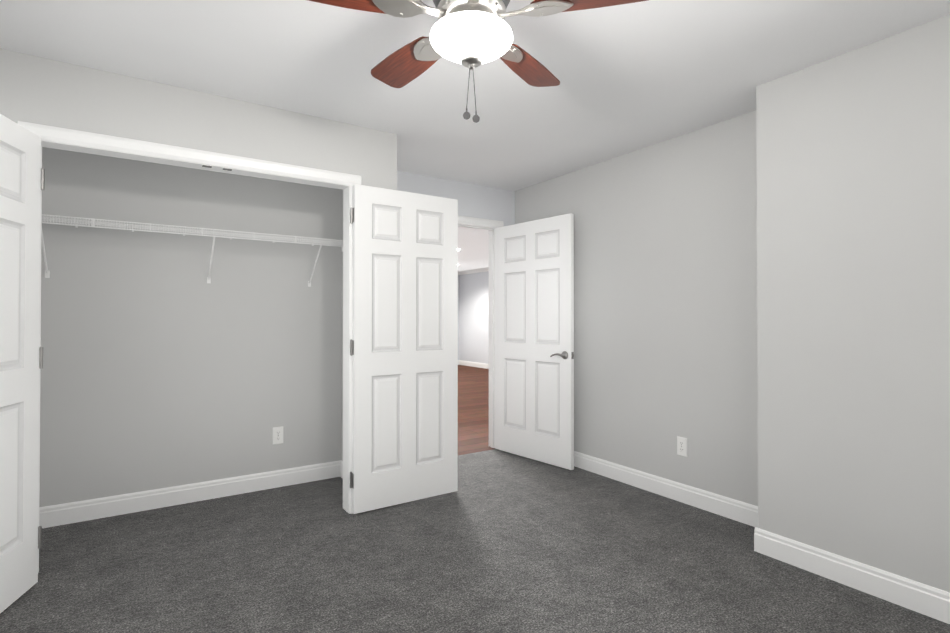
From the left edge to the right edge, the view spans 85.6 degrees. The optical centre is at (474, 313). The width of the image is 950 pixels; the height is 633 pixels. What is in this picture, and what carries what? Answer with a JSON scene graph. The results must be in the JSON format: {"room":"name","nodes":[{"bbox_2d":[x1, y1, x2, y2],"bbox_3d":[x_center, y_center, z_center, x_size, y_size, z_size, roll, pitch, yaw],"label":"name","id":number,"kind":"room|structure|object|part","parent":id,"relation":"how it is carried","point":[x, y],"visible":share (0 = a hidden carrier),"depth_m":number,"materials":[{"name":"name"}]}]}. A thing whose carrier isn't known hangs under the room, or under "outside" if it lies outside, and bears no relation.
{"room":"empty bedroom","nodes":[
{"label":"empty bedroom","id":0,"kind":"room"},
{"bbox_2d":[0,48,396,189],"bbox_3d":[-1.551,0.023,2.757,2.416,2.430,0.110,0,-1,-34],"label":"wall","id":1,"kind":"structure","parent":0,"point":[43,91],"depth_m":2.71,"materials":[{"name":"paint"}]},
{"bbox_2d":[17,121,360,572],"bbox_3d":[-1.437,0.209,2.831,1.528,2.059,0.112,0,-1,-34],"label":"door frame","id":2,"kind":"structure","parent":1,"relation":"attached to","point":[346,259],"depth_m":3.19,"materials":[{"name":"white wood"}]},
{"bbox_2d":[0,114,40,612],"bbox_3d":[-1.920,0.204,1.977,0.035,2.030,0.752,0,-1,-14],"label":"closet door","id":3,"kind":"structure","parent":2,"relation":"attached to","point":[20,191],"depth_m":2.21,"materials":[{"name":"white wood"}]},
{"bbox_2d":[38,168,44,548],"bbox_3d":[-2.003,0.202,2.348,0.044,1.740,0.014,0,-1,-14],"label":"left closet door hinges","id":4,"kind":"object","parent":2,"relation":"attached to","point":[41,361],"visible":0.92,"depth_m":2.35,"materials":[{"name":"grey metal"}]},
{"bbox_2d":[350,207,353,488],"bbox_3d":[-0.759,0.210,3.171,0.014,1.740,0.044,0,-1,-34],"label":"right closet door hinges","id":5,"kind":"object","parent":2,"relation":"attached to","point":[351,346],"visible":1,"depth_m":3.17,"materials":[{"name":"grey metal"}]},
{"bbox_2d":[352,184,457,513],"bbox_3d":[-0.441,0.216,3.380,0.752,2.030,0.035,0,-1,-34],"label":"closet door","id":6,"kind":"structure","parent":2,"relation":"attached to","point":[405,339],"depth_m":3.34,"materials":[{"name":"white wood"}]},
{"bbox_2d":[39,147,514,506],"bbox_3d":[-1.316,0.033,3.836,4.000,2.430,0.110,0,-1,-34],"label":"wall","id":7,"kind":"structure","parent":0,"point":[165,364],"depth_m":3.38,"materials":[{"name":"paint"}]},
{"bbox_2d":[39,461,338,527],"bbox_3d":[-1.988,1.183,3.306,2.306,0.120,0.015,0,-1,-34],"label":"baseboard","id":8,"kind":"structure","parent":7,"relation":"attached to","point":[85,510],"depth_m":3.34,"materials":[{"name":"white wood"}]},
{"bbox_2d":[41,214,342,286],"bbox_3d":[-1.906,-0.370,3.197,2.305,0.327,0.310,0,-1,-34],"label":"wire shelf","id":9,"kind":"object","parent":7,"relation":"attached to","point":[199,231],"visible":0.9,"depth_m":3.16,"materials":[{"name":"white metal"}]},
{"bbox_2d":[273,426,282,443],"bbox_3d":[-1.417,0.876,3.691,0.074,0.122,0.009,0,-1,-34],"label":"electrical outlet","id":10,"kind":"object","parent":7,"relation":"attached to","point":[277,435],"visible":1,"depth_m":3.69,"materials":[{"name":"white plastic"}]},
{"bbox_2d":[458,224,494,447],"bbox_3d":[-0.207,0.220,4.577,0.928,2.069,0.124,0,-1,-34],"label":"liner","id":11,"kind":"object","parent":7,"relation":"attached to","point":[491,230],"depth_m":4.81,"materials":[{"name":"white wood"}]},
{"bbox_2d":[495,213,573,469],"bbox_3d":[0.491,0.223,4.406,0.146,2.035,0.892,0,-1,-41],"label":"hall door","id":12,"kind":"structure","parent":11,"relation":"attached to","point":[534,339],"depth_m":4.35,"materials":[{"name":"white wood"}]},
{"bbox_3d":[0.720,0.333,4.138,0.146,0.066,0.189,0,-1,-41],"label":"handle","id":13,"kind":"part","parent":12,"relation":"part of","materials":[{"name":"grey metal"}]},
{"bbox_2d":[458,216,503,227],"bbox_3d":[-0.167,0.193,4.518,1.034,2.122,0.019,0,-1,-34],"label":"door frame","id":14,"kind":"structure","parent":7,"relation":"attached to","point":[461,219],"depth_m":4.66,"materials":[{"name":"white wood"}]},
{"bbox_2d":[341,190,342,460],"bbox_3d":[-0.803,0.032,3.715,0.110,2.430,0.660,0,-1,-34],"label":"wall","id":15,"kind":"structure","parent":0,"point":[342,350],"depth_m":3.94,"materials":[{"name":"paint"}]},
{"bbox_2d":[339,460,342,478],"bbox_3d":[-0.847,1.186,3.657,0.015,0.120,0.630,0,-1,-34],"label":"baseboard","id":16,"kind":"structure","parent":15,"relation":"attached to","point":[340,461],"depth_m":3.92,"materials":[{"name":"white wood"}]},
{"bbox_2d":[458,275,458,359],"bbox_3d":[-3.212,0.103,11.631,6.850,2.430,0.100,0,-1,-34],"label":"wall","id":17,"kind":"structure","parent":0,"point":[458,317],"depth_m":13.41,"materials":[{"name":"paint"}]},
{"bbox_2d":[459,271,488,363],"bbox_3d":[1.684,0.091,10.352,0.100,2.430,7.440,0,-1,-34],"label":"wall","id":18,"kind":"structure","parent":0,"point":[473,317],"depth_m":12.83,"materials":[{"name":"paint"}]},
{"bbox_2d":[458,267,488,274],"bbox_3d":[1.607,-1.081,10.311,0.085,0.085,7.440,0,-1,-34],"label":"crown molding","id":19,"kind":"structure","parent":18,"relation":"attached to","point":[485,269],"depth_m":12.70,"materials":[{"name":"white wood"}]},
{"bbox_2d":[458,360,488,368],"bbox_3d":[1.636,1.246,10.310,0.015,0.120,7.440,0,-1,-34],"label":"baseboard","id":20,"kind":"structure","parent":18,"relation":"attached to","point":[474,364],"depth_m":12.80,"materials":[{"name":"white wood"}]},
{"bbox_2d":[0,449,949,632],"bbox_3d":[0.109,1.258,1.674,4.200,0.060,5.050,0,-1,-34],"label":"floor carpet","id":21,"kind":"object","parent":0,"point":[499,541],"visible":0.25,"depth_m":2.48,"materials":[{"name":"grey carpet"}]},
{"bbox_2d":[0,0,949,270],"bbox_3d":[-0.316,-1.203,6.004,8.250,0.080,12.700,0,-1,-34],"label":"ceiling","id":22,"kind":"structure","parent":0,"point":[632,77],"depth_m":2.44,"materials":[{"name":"paint"}]},
{"bbox_2d":[309,0,647,122],"bbox_3d":[-0.041,-0.923,1.745,1.170,0.557,1.151,0,-1,-34],"label":"ceiling fan","id":23,"kind":"object","parent":22,"relation":"hanging from","point":[471,34],"visible":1,"depth_m":1.68,"materials":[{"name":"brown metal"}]},
{"bbox_3d":[-0.012,-1.112,1.730,0.274,0.178,0.274,0,-1,-34],"label":"motor","id":24,"kind":"part","parent":23,"relation":"part of","materials":[{"name":"grey metal"}]},
{"bbox_3d":[-0.012,-0.898,1.728,0.280,0.101,0.280,0,-1,-34],"label":"lamp shade","id":25,"kind":"part","parent":23,"relation":"part of","materials":[{"name":"white glass"}]},
{"bbox_2d":[458,365,494,454],"bbox_3d":[-1.127,1.319,8.473,6.850,0.060,7.650,0,-1,-34],"label":"floor","id":26,"kind":"structure","parent":0,"point":[473,409],"depth_m":6.75,"materials":[{"name":"brown wood"}]},
{"bbox_2d":[515,110,757,505],"bbox_3d":[1.760,0.024,2.905,0.100,2.430,5.060,0,-1,-34],"label":"wall","id":27,"kind":"structure","parent":0,"point":[665,297],"depth_m":3.48,"materials":[{"name":"paint"}]},
{"bbox_2d":[574,451,757,523],"bbox_3d":[1.041,1.188,3.852,0.040,0.120,2.450,0,-1,-34],"label":"baseboard","id":28,"kind":"structure","parent":27,"relation":"attached to","point":[730,508],"depth_m":3.44,"materials":[{"name":"white wood"}]},
{"bbox_2d":[677,436,686,456],"bbox_3d":[1.368,0.878,3.390,0.008,0.122,0.074,0,-1,-34],"label":"outlet","id":29,"kind":"object","parent":27,"relation":"attached to","point":[680,441],"visible":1,"depth_m":3.39,"materials":[{"name":"white plastic"}]},
{"bbox_2d":[756,14,949,591],"bbox_3d":[2.296,0.014,1.725,0.310,2.430,2.500,0,-1,-34],"label":"wall","id":30,"kind":"structure","parent":0,"point":[853,246],"depth_m":2.30,"materials":[{"name":"paint"}]},
{"bbox_2d":[747,523,949,623],"bbox_3d":[2.148,1.168,1.643,0.015,0.120,2.485,0,-1,-34],"label":"baseboard","id":31,"kind":"structure","parent":30,"relation":"attached to","point":[924,599],"depth_m":2.29,"materials":[{"name":"white wood"}]}
]}

